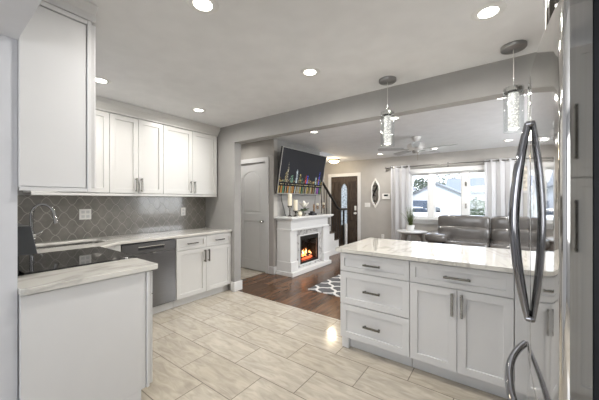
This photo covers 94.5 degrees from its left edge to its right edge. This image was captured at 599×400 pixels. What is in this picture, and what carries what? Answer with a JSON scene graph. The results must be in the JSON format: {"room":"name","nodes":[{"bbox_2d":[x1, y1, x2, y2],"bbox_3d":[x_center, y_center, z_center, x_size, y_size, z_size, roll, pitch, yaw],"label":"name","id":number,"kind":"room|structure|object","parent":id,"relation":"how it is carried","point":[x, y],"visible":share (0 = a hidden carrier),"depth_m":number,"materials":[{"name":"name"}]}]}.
{"room":"kitchen","nodes":[
{"label":"kitchen","id":0,"kind":"room"},
{"bbox_2d":[0,0,41,399],"bbox_3d":[-1.179,0.117,1.141,4.750,2.475,0.120,0,0,36],"label":"wall","id":1,"kind":"structure","parent":0,"point":[8,46],"depth_m":1.35,"materials":[{"name":"grey paint"}]},
{"bbox_2d":[17,1,95,191],"bbox_3d":[-1.409,-0.538,1.607,0.340,0.983,0.360,0,0,36],"label":"upper cabinet","id":2,"kind":"object","parent":1,"relation":"attached to","point":[56,49],"visible":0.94,"depth_m":1.48,"materials":[{"name":"white wood"}]},
{"bbox_2d":[42,0,97,24],"bbox_3d":[-1.408,-1.075,1.581,0.374,0.084,0.318,0,0,36],"label":"crown molding","id":3,"kind":"structure","parent":2,"relation":"attached to","point":[83,9],"depth_m":1.55,"materials":[{"name":"white wood"}]},
{"bbox_2d":[17,189,200,241],"bbox_3d":[-2.302,0.117,3.551,0.100,2.475,2.460,0,0,36],"label":"wall","id":4,"kind":"structure","parent":0,"point":[19,192],"depth_m":2.99,"materials":[{"name":"grey paint"}]},
{"bbox_2d":[23,110,108,192],"bbox_3d":[-2.454,-0.530,2.946,0.335,0.910,0.641,0,0,36],"label":"upper cabinet","id":5,"kind":"object","parent":4,"relation":"attached to","point":[102,118],"visible":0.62,"depth_m":3.06,"materials":[{"name":"white wood"}]},
{"bbox_2d":[96,96,219,136],"bbox_3d":[-1.998,-1.052,3.529,0.390,0.130,2.120,0,0,36],"label":"crown molding","id":6,"kind":"structure","parent":5,"relation":"attached to","point":[102,104],"depth_m":3.46,"materials":[{"name":"white wood"}]},
{"bbox_2d":[79,209,90,219],"bbox_3d":[-2.474,0.165,3.200,0.009,0.120,0.115,0,0,36],"label":"wall outlet","id":7,"kind":"object","parent":4,"relation":"attached to","point":[84,214],"visible":1,"depth_m":3.19,"materials":[{"name":"white plastic"}]},
{"bbox_2d":[17,195,205,242],"bbox_3d":[-2.256,0.197,3.518,0.011,0.487,2.458,0,0,36],"label":"backsplash","id":8,"kind":"structure","parent":4,"relation":"attached to","point":[110,215],"depth_m":3.40,"materials":[{"name":"tile"}]},
{"bbox_2d":[109,113,162,193],"bbox_3d":[-2.070,-0.530,3.443,0.372,0.910,0.612,0,0,36],"label":"upper cabinet","id":9,"kind":"object","parent":4,"relation":"attached to","point":[135,145],"visible":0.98,"depth_m":3.31,"materials":[{"name":"white wood"}]},
{"bbox_2d":[181,208,184,215],"bbox_3d":[-1.757,0.175,4.186,0.009,0.120,0.075,0,0,36],"label":"wall outlet","id":10,"kind":"object","parent":4,"relation":"attached to","point":[182,209],"visible":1,"depth_m":4.17,"materials":[{"name":"white plastic"}]},
{"bbox_2d":[163,125,216,194],"bbox_3d":[-1.643,-0.530,4.031,0.372,0.910,0.839,0,0,36],"label":"upper cabinet","id":11,"kind":"object","parent":4,"relation":"attached to","point":[189,157],"visible":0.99,"depth_m":3.90,"materials":[{"name":"white wood"}]},
{"bbox_2d":[31,192,216,196],"bbox_3d":[-1.902,-0.060,3.443,0.025,0.026,2.095,0,0,36],"label":"rail","id":12,"kind":"object","parent":11,"relation":"attached to","point":[32,193],"visible":1,"depth_m":3.12,"materials":[{"name":"white wood"}]},
{"bbox_2d":[241,138,276,266],"bbox_3d":[-0.989,0.117,5.478,1.360,2.475,0.100,0,0,36],"label":"wall","id":13,"kind":"structure","parent":0,"point":[264,148],"depth_m":5.08,"materials":[{"name":"grey paint"}]},
{"bbox_2d":[241,162,264,271],"bbox_3d":[-0.941,0.318,5.373,0.752,2.058,0.112,0,0,36],"label":"door","id":14,"kind":"structure","parent":13,"relation":"in","point":[252,175],"depth_m":5.37,"materials":[{"name":"white wood"}]},
{"bbox_2d":[241,157,268,273],"bbox_3d":[-0.944,0.278,5.371,0.937,2.155,0.018,0,0,36],"label":"door frame","id":15,"kind":"structure","parent":13,"relation":"in","point":[261,159],"depth_m":5.12,"materials":[{"name":"white wood"}]},
{"bbox_2d":[269,266,272,273],"bbox_3d":[-0.518,1.285,5.063,0.110,0.140,0.014,0,0,36],"label":"baseboard","id":16,"kind":"structure","parent":13,"relation":"attached to","point":[270,267],"depth_m":5.06,"materials":[{"name":"white wood"}]},
{"bbox_2d":[277,139,319,216],"bbox_3d":[-0.015,0.117,5.746,0.100,2.475,1.480,0,0,36],"label":"wall","id":17,"kind":"structure","parent":0,"point":[311,199],"depth_m":5.52,"materials":[{"name":"grey paint"}]},
{"bbox_2d":[275,146,326,194],"bbox_3d":[0.047,-0.532,5.547,0.269,0.844,1.500,0,0,36],"label":"television","id":18,"kind":"object","parent":17,"relation":"attached to","point":[299,172],"visible":1,"depth_m":5.40,"materials":[{"name":"black plastic"}]},
{"bbox_2d":[329,249,340,255],"bbox_3d":[0.803,1.290,6.784,0.015,0.130,1.140,0,0,36],"label":"baseboard","id":19,"kind":"structure","parent":17,"relation":"attached to","point":[332,252],"depth_m":6.82,"materials":[{"name":"white wood"}]},
{"bbox_2d":[85,0,544,162],"bbox_3d":[0.105,-1.195,2.612,6.700,0.150,10.550,0,0,36],"label":"ceiling","id":20,"kind":"structure","parent":0,"point":[243,61],"depth_m":2.18,"materials":[{"name":"paint"}]},
{"bbox_2d":[96,76,110,83],"bbox_3d":[-1.863,-1.116,2.590,0.176,0.007,0.176,0,0,36],"label":"recessed light","id":21,"kind":"object","parent":20,"relation":"in","point":[100,80],"visible":0.77,"depth_m":2.59,"materials":[{"name":"white plastic"}]},
{"bbox_2d":[191,108,205,112],"bbox_3d":[-1.254,-1.116,3.445,0.176,0.007,0.176,0,0,36],"label":"recessed light","id":22,"kind":"object","parent":20,"relation":"in","point":[200,110],"visible":1,"depth_m":3.44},
{"bbox_2d":[186,0,218,14],"bbox_3d":[-0.552,-1.116,1.583,0.176,0.007,0.176,0,0,36],"label":"recessed light","id":23,"kind":"object","parent":20,"relation":"in","point":[207,7],"visible":1,"depth_m":1.59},
{"bbox_2d":[300,67,319,76],"bbox_3d":[0.092,-1.116,2.424,0.176,0.007,0.176,0,0,36],"label":"recessed light","id":24,"kind":"object","parent":20,"relation":"in","point":[310,71],"visible":1,"depth_m":2.42,"materials":[{"name":"white plastic"}]},
{"bbox_2d":[328,159,339,163],"bbox_3d":[0.958,-1.063,7.647,0.320,0.111,0.320,0,0,36],"label":"dome light","id":25,"kind":"object","parent":20,"relation":"attached to","point":[333,161],"visible":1,"depth_m":7.55,"materials":[{"name":"white glass"}]},
{"bbox_2d":[379,76,395,144],"bbox_3d":[0.817,-0.807,2.571,0.156,0.624,0.156,0,0,36],"label":"pendant light","id":26,"kind":"object","parent":20,"relation":"hanging from","point":[386,80],"visible":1,"depth_m":2.54,"materials":[{"name":"glass"}]},
{"bbox_2d":[378,136,456,155],"bbox_3d":[2.092,-0.909,4.886,1.243,0.419,1.263,0,0,36],"label":"ceiling fan","id":27,"kind":"object","parent":20,"relation":"hanging from","point":[416,146],"visible":1,"depth_m":4.88,"materials":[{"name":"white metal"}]},
{"bbox_2d":[471,1,506,21],"bbox_3d":[1.124,-1.116,1.649,0.176,0.007,0.176,0,0,36],"label":"recessed light","id":28,"kind":"object","parent":20,"relation":"in","point":[489,11],"visible":1,"depth_m":1.64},
{"bbox_2d":[500,40,526,129],"bbox_3d":[1.554,-0.807,2.011,0.156,0.624,0.156,0,0,36],"label":"pendant light","id":29,"kind":"object","parent":20,"relation":"hanging from","point":[516,46],"visible":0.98,"depth_m":1.99,"materials":[{"name":"glass"}]},
{"bbox_2d":[320,171,324,213],"bbox_3d":[-0.268,-0.795,7.117,0.100,4.300,3.400,0,0,36],"label":"wall","id":30,"kind":"structure","parent":0,"point":[323,188],"depth_m":8.40,"materials":[{"name":"grey paint"}]},
{"bbox_2d":[141,253,507,399],"bbox_3d":[0.105,1.415,2.612,6.700,0.120,10.550,0,0,36],"label":"floor","id":31,"kind":"structure","parent":0,"point":[227,344],"depth_m":2.41,"materials":[{"name":"tile"}]},
{"bbox_2d":[17,223,136,275],"bbox_3d":[-1.750,0.730,2.091,0.759,1.150,0.727,0,0,36],"label":"electric range","id":32,"kind":"object","parent":31,"relation":"on","point":[29,261],"visible":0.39,"depth_m":1.94,"materials":[{"name":"black glass"}]},
{"bbox_2d":[19,246,136,275],"bbox_3d":[-1.741,0.449,2.103,0.759,0.036,0.635,0,0,36],"label":"cooktop","id":33,"kind":"object","parent":32,"relation":"in","point":[57,260],"depth_m":2.04,"materials":[{"name":"black glass"}]},
{"bbox_2d":[36,242,120,251],"bbox_3d":[-2.350,0.913,2.673,0.825,0.882,0.962,0,0,36],"label":"base cabinet","id":34,"kind":"object","parent":31,"relation":"on","point":[117,247],"visible":0.02,"depth_m":2.92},
{"bbox_2d":[17,270,152,399],"bbox_3d":[-1.311,0.913,1.742,0.340,0.882,0.688,0,0,36],"label":"base cabinet","id":35,"kind":"object","parent":31,"relation":"on","point":[91,340],"visible":0.92,"depth_m":1.59,"materials":[{"name":"white wood"}]},
{"bbox_2d":[17,258,157,294],"bbox_3d":[-1.306,0.455,1.732,0.360,0.031,0.683,0,0,36],"label":"countertop","id":36,"kind":"structure","parent":35,"relation":"on","point":[28,284],"depth_m":1.63,"materials":[{"name":"stone"}]},
{"bbox_2d":[121,239,175,313],"bbox_3d":[-1.949,0.918,3.364,0.612,0.871,0.608,0,0,36],"label":"dishwasher","id":37,"kind":"object","parent":31,"relation":"on","point":[162,252],"visible":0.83,"depth_m":3.29,"materials":[{"name":"metal"}]},
{"bbox_2d":[173,232,230,306],"bbox_3d":[-1.511,0.913,3.962,0.658,0.882,0.861,0,0,36],"label":"base cabinet","id":38,"kind":"object","parent":31,"relation":"on","point":[203,262],"visible":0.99,"depth_m":3.75,"materials":[{"name":"white wood"}]},
{"bbox_2d":[35,227,231,252],"bbox_3d":[-1.907,0.455,3.264,0.851,0.031,2.455,0,0,36],"label":"countertop","id":39,"kind":"structure","parent":38,"relation":"on","point":[105,241],"depth_m":3.16,"materials":[{"name":"stone"}]},
{"bbox_2d":[29,203,58,243],"bbox_3d":[-2.561,0.234,2.774,0.301,0.410,0.064,0,0,-3],"label":"kitchen faucet","id":40,"kind":"object","parent":39,"relation":"on","point":[31,215],"visible":0.75,"depth_m":2.76,"materials":[{"name":"metal"}]},
{"bbox_2d":[36,242,99,248],"bbox_3d":[-2.400,0.566,2.720,0.378,0.178,0.819,0,0,36],"label":"sink","id":41,"kind":"object","parent":39,"relation":"in","point":[91,242],"visible":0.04,"depth_m":2.94,"materials":[{"name":"metal"}]},
{"bbox_2d":[274,214,333,277],"bbox_3d":[0.136,0.830,5.482,0.415,1.049,1.480,0,0,36],"label":"electric fireplace","id":42,"kind":"object","parent":31,"relation":"on","point":[302,241],"visible":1,"depth_m":5.18,"materials":[{"name":"wood"}]},
{"bbox_2d":[288,194,291,216],"bbox_3d":[-0.177,0.088,5.098,0.090,0.432,0.090,0,0,36],"label":"candle holder","id":43,"kind":"object","parent":42,"relation":"on","point":[289,195],"visible":1,"depth_m":5.07,"materials":[{"name":"beige wax"}]},
{"bbox_2d":[288,194,291,205],"bbox_3d":[-0.177,-0.006,5.098,0.078,0.220,0.078,0,0,36],"label":"candle","id":44,"kind":"object","parent":43,"relation":"on","point":[289,195],"depth_m":5.07,"materials":[{"name":"beige wax"}]},
{"bbox_2d":[293,200,297,216],"bbox_3d":[-0.072,0.143,5.107,0.090,0.322,0.090,0,0,36],"label":"candle holder","id":45,"kind":"object","parent":42,"relation":"on","point":[295,201],"visible":1,"depth_m":5.07,"materials":[{"name":"beige wax"}]},
{"bbox_2d":[294,200,297,210],"bbox_3d":[-0.072,0.094,5.107,0.078,0.200,0.078,0,0,36],"label":"candle","id":46,"kind":"object","parent":45,"relation":"on","point":[295,201],"depth_m":5.07,"materials":[{"name":"beige wax"}]},
{"bbox_2d":[297,201,308,215],"bbox_3d":[0.070,0.157,5.385,0.280,0.295,0.311,0,0,36],"label":"flower arrangement","id":47,"kind":"object","parent":42,"relation":"on","point":[303,204],"visible":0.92,"depth_m":5.33,"materials":[{"name":"white plant"}]},
{"bbox_2d":[274,214,333,220],"bbox_3d":[0.136,0.338,5.482,0.415,0.065,1.480,0,0,36],"label":"mantel shelf","id":48,"kind":"object","parent":42,"relation":"attached to","point":[307,217],"depth_m":5.17,"materials":[{"name":"white wood"}]},
{"bbox_2d":[308,274,339,296],"bbox_3d":[1.416,1.347,4.595,1.610,0.013,2.200,0,0,36],"label":"area rug","id":49,"kind":"object","parent":31,"relation":"on","point":[331,286],"visible":0.19,"depth_m":4.25,"materials":[{"name":"fabric"}]},
{"bbox_2d":[328,225,343,250],"bbox_3d":[-0.005,0.309,6.517,1.020,2.089,2.606,0,0,36],"label":"staircase","id":50,"kind":"structure","parent":31,"relation":"on","point":[333,242],"depth_m":6.81,"materials":[{"name":"white paint"}]},
{"bbox_2d":[321,182,346,244],"bbox_3d":[0.857,0.408,6.905,0.060,1.892,1.380,0,0,36],"label":"stair railing","id":51,"kind":"object","parent":50,"relation":"attached to","point":[324,185],"visible":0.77,"depth_m":7.09,"materials":[{"name":"black metal"}]},
{"bbox_2d":[340,252,411,366],"bbox_3d":[0.787,0.913,2.594,0.611,0.882,0.638,0,0,36],"label":"base cabinet","id":52,"kind":"object","parent":31,"relation":"on","point":[374,290],"visible":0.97,"depth_m":2.36,"materials":[{"name":"white wood"}]},
{"bbox_2d":[397,229,427,241],"bbox_3d":[2.638,1.038,6.489,0.660,0.639,0.660,0,0,36],"label":"side table","id":53,"kind":"object","parent":31,"relation":"on","point":[419,233],"visible":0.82,"depth_m":6.32,"materials":[{"name":"white wood"}]},
{"bbox_2d":[401,205,417,230],"bbox_3d":[2.563,0.412,6.465,0.325,0.612,0.369,0,0,-36],"label":"potted grass","id":54,"kind":"object","parent":53,"relation":"on","point":[410,227],"depth_m":6.40,"materials":[{"name":"plant"}]},
{"bbox_2d":[406,225,414,230],"bbox_3d":[2.575,0.648,6.436,0.190,0.140,0.190,0,0,36],"label":"pot","id":55,"kind":"object","parent":54,"relation":"on","point":[409,227],"depth_m":6.36,"materials":[{"name":"white ceramic"}]},
{"bbox_2d":[410,261,513,398],"bbox_3d":[1.299,0.913,2.222,0.651,0.882,0.638,0,0,36],"label":"base cabinet","id":56,"kind":"object","parent":31,"relation":"on","point":[462,318],"visible":0.94,"depth_m":1.98,"materials":[{"name":"white wood"}]},
{"bbox_2d":[336,238,526,274],"bbox_3d":[1.282,0.455,2.372,1.755,0.031,0.855,0,0,36],"label":"countertop","id":57,"kind":"structure","parent":56,"relation":"on","point":[494,259],"depth_m":2.32,"materials":[{"name":"stone"}]},
{"bbox_2d":[425,215,526,250],"bbox_3d":[4.085,0.840,5.129,3.140,1.029,1.100,0,0,36],"label":"leather sofa","id":58,"kind":"object","parent":31,"relation":"on","point":[466,230],"visible":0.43,"depth_m":5.58,"materials":[{"name":"grey leather"}]},
{"bbox_2d":[425,231,450,242],"bbox_3d":[2.900,0.760,5.804,0.430,0.190,0.800,0,0,36],"label":"armrest","id":59,"kind":"object","parent":58,"relation":"on","point":[431,236],"depth_m":5.53,"materials":[{"name":"leather"}]},
{"bbox_2d":[438,226,489,240],"bbox_3d":[3.508,0.705,5.943,0.970,0.300,0.340,0,0,36],"label":"lumbar cushion","id":60,"kind":"object","parent":58,"relation":"on","point":[468,232],"depth_m":5.74,"materials":[{"name":"leather"}]},
{"bbox_2d":[438,215,490,229],"bbox_3d":[3.543,0.490,5.992,0.970,0.330,0.340,0,0,36],"label":"cushion","id":61,"kind":"object","parent":58,"relation":"on","point":[466,221],"depth_m":5.83,"materials":[{"name":"leather"}]},
{"bbox_2d":[444,237,489,247],"bbox_3d":[3.346,0.905,5.541,0.760,0.220,0.740,0,0,36],"label":"seat cushion","id":62,"kind":"object","parent":58,"relation":"on","point":[466,241],"depth_m":5.40,"materials":[{"name":"leather"}]},
{"bbox_2d":[490,241,526,250],"bbox_3d":[4.048,0.905,5.032,0.965,0.220,0.740,0,0,36],"label":"seat cushion","id":63,"kind":"object","parent":58,"relation":"on","point":[494,244],"depth_m":4.98,"materials":[{"name":"leather"}]},
{"bbox_2d":[491,228,526,241],"bbox_3d":[4.295,0.705,5.371,0.965,0.300,0.340,0,0,36],"label":"lumbar cushion","id":64,"kind":"object","parent":58,"relation":"on","point":[497,234],"depth_m":5.40,"materials":[{"name":"leather"}]},
{"bbox_2d":[491,216,526,229],"bbox_3d":[4.330,0.490,5.420,0.965,0.330,0.340,0,0,36],"label":"cushion","id":65,"kind":"object","parent":58,"relation":"on","point":[497,222],"depth_m":5.45,"materials":[{"name":"leather"}]},
{"bbox_2d":[514,275,526,399],"bbox_3d":[1.726,0.913,1.912,0.399,0.882,0.638,0,0,36],"label":"base cabinet","id":66,"kind":"object","parent":31,"relation":"on","point":[520,324],"visible":0.02,"depth_m":1.79,"materials":[{"name":"white wood"}]},
{"bbox_2d":[504,0,598,399],"bbox_3d":[1.149,0.420,0.806,0.888,1.840,0.916,0,0,36],"label":"refrigerator","id":67,"kind":"object","parent":31,"relation":"on","point":[559,138],"visible":1,"depth_m":0.64,"materials":[{"name":"silver metal"}]},
{"bbox_2d":[206,52,536,289],"bbox_3d":[0.482,0.117,3.130,6.700,2.475,0.130,0,0,36],"label":"wall","id":68,"kind":"structure","parent":0,"point":[485,82],"depth_m":3.03,"materials":[{"name":"grey paint"}]},
{"bbox_2d":[234,280,241,291],"bbox_3d":[-0.918,1.285,4.147,0.017,0.140,0.160,0,0,36],"label":"baseboard","id":69,"kind":"structure","parent":68,"relation":"attached to","point":[237,285],"depth_m":4.13,"materials":[{"name":"white wood"}]},
{"bbox_2d":[325,146,526,241],"bbox_3d":[3.202,0.117,6.789,6.800,2.475,0.150,0,0,36],"label":"wall","id":70,"kind":"structure","parent":0,"point":[375,222],"depth_m":7.36,"materials":[{"name":"beige paint"}]},
{"bbox_2d":[328,172,360,240],"bbox_3d":[1.291,0.290,8.073,1.047,2.130,0.018,0,0,36],"label":"door frame","id":71,"kind":"structure","parent":70,"relation":"in","point":[358,174],"depth_m":7.81,"materials":[{"name":"white wood"}]},
{"bbox_2d":[331,176,356,243],"bbox_3d":[1.294,0.332,8.077,0.852,2.026,0.120,0,0,36],"label":"door","id":72,"kind":"structure","parent":71,"relation":"attached to","point":[343,189],"depth_m":8.07,"materials":[{"name":"brown wood"}]},
{"bbox_2d":[371,178,379,207],"bbox_3d":[2.057,-0.185,7.509,0.247,0.808,0.028,0,0,36],"label":"wall mirror","id":73,"kind":"object","parent":70,"relation":"attached to","point":[375,187],"visible":1,"depth_m":7.51,"materials":[{"name":"silver metal"}]},
{"bbox_2d":[372,181,378,204],"bbox_3d":[2.060,-0.185,7.514,0.192,0.682,0.008,0,0,36],"label":"mirror glass","id":74,"kind":"object","parent":73,"relation":"attached to","point":[375,185],"depth_m":7.51,"materials":[{"name":"grey mirror"}]},
{"bbox_2d":[382,194,389,198],"bbox_3d":[2.290,-0.095,7.338,0.200,0.150,0.033,0,0,36],"label":"thermostat","id":75,"kind":"object","parent":70,"relation":"attached to","point":[384,196],"visible":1,"depth_m":7.32,"materials":[{"name":"white plastic"}]},
{"bbox_2d":[410,165,483,224],"bbox_3d":[3.493,-0.090,6.517,1.950,1.350,0.190,0,0,36],"label":"window","id":76,"kind":"structure","parent":70,"relation":"in","point":[464,171],"depth_m":6.66,"materials":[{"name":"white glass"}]},
{"bbox_2d":[385,158,526,169],"bbox_3d":[3.451,-0.835,6.434,2.950,0.100,0.128,0,0,36],"label":"curtain rod","id":77,"kind":"object","parent":70,"relation":"attached to","point":[447,163],"visible":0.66,"depth_m":6.41,"materials":[{"name":"silver metal"}]},
{"bbox_2d":[391,165,410,240],"bbox_3d":[2.568,0.228,7.038,0.492,2.195,0.080,0,0,36],"label":"curtain","id":78,"kind":"object","parent":77,"relation":"hanging from","point":[400,177],"visible":0.8,"depth_m":7.07,"materials":[{"name":"white fabric"}]},
{"bbox_2d":[484,158,522,242],"bbox_3d":[4.267,0.228,5.803,0.652,2.195,0.080,0,0,36],"label":"curtain","id":79,"kind":"object","parent":77,"relation":"hanging from","point":[497,174],"visible":0.4,"depth_m":5.85,"materials":[{"name":"white fabric"}]},
{"bbox_2d":[523,163,526,192],"bbox_3d":[4.742,-0.445,5.557,0.500,0.600,0.030,0,0,36],"label":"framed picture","id":80,"kind":"object","parent":70,"relation":"attached to","point":[525,167],"visible":0.09,"depth_m":5.65,"materials":[{"name":"paper"}]},
{"bbox_2d":[446,177,483,208],"bbox_3d":[29.109,-0.915,44.364,9.600,5.380,8.700,0,0,36],"label":"sky","id":81,"kind":"structure","parent":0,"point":[454,183],"depth_m":44.05,"materials":[{"name":"white"}]},
{"bbox_3d":[1.702,0.117,0.642,0.100,2.475,2.460,0,0,36],"label":"wall","id":82,"kind":"structure","parent":0,"visible":0},
{"bbox_2d":[545,0,559,29],"bbox_3d":[1.224,-0.805,0.767,0.802,0.480,0.919,0,0,36],"label":"upper cabinet","id":83,"kind":"object","parent":82,"relation":"attached to","point":[550,5],"visible":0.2,"depth_m":1.02,"materials":[{"name":"white wood"}]},
{"label":"outside","id":84,"kind":"structure","parent":0,"visible":0},
{"bbox_3d":[37.501,1.875,51.615,120.000,0.200,112.400,0,0,36],"label":"lawn","id":85,"kind":"structure","parent":84,"visible":0},
{"bbox_2d":[413,176,426,192],"bbox_3d":[21.594,-1.198,48.192,4.850,5.975,5.020,0,0,-24],"label":"tree","id":86,"kind":"object","parent":85,"relation":"on","point":[419,184],"visible":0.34,"depth_m":47.84,"materials":[{"name":"green plant"}]},
{"bbox_2d":[413,200,439,211],"bbox_3d":[13.133,0.892,29.003,1.980,1.706,4.493,0,0,43],"label":"parked car","id":87,"kind":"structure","parent":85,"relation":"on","point":[416,203],"depth_m":27.77,"materials":[{"name":"blue metal"}]},
{"bbox_2d":[413,182,470,213],"bbox_3d":[17.315,-0.090,33.818,5.600,3.730,7.450,0,0,36],"label":"garage","id":88,"kind":"structure","parent":85,"relation":"on","point":[446,196],"depth_m":30.51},
{"bbox_2d":[435,174,459,184],"bbox_3d":[33.013,-2.494,59.995,10.033,8.559,9.296,0,0,8],"label":"tree","id":89,"kind":"object","parent":85,"relation":"on","point":[453,177],"visible":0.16,"depth_m":60.34,"materials":[{"name":"green plant"}]},
{"bbox_2d":[452,204,460,214],"bbox_3d":[15.592,1.095,27.031,1.357,1.360,0.050,0,0,0],"label":"picket fence","id":90,"kind":"object","parent":85,"relation":"on","point":[454,204],"visible":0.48,"depth_m":27.01,"materials":[{"name":"white wood"}]},
{"bbox_2d":[470,196,484,215],"bbox_3d":[13.532,0.827,21.004,1.593,2.245,1.402,0,0,36],"label":"bush","id":91,"kind":"object","parent":85,"relation":"on","point":[475,210],"visible":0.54,"depth_m":20.82,"materials":[{"name":"green plant"}]},
{"bbox_2d":[474,178,484,213],"bbox_3d":[26.774,-0.615,35.840,6.600,4.780,7.700,0,0,36],"label":"house","id":92,"kind":"structure","parent":85,"relation":"on","point":[479,189],"depth_m":34.83,"materials":[{"name":"white"}]},
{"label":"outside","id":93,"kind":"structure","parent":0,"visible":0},
{"bbox_3d":[10.286,1.765,14.158,120.000,0.020,7.000,0,0,36],"label":"street","id":94,"kind":"object","parent":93,"visible":0},
{"bbox_2d":[413,207,452,215],"bbox_3d":[7.228,1.087,17.504,4.493,1.316,1.980,0,0,16],"label":"parked car","id":95,"kind":"object","parent":94,"relation":"on","point":[419,211],"visible":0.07,"depth_m":16.64,"materials":[{"name":"white metal"}]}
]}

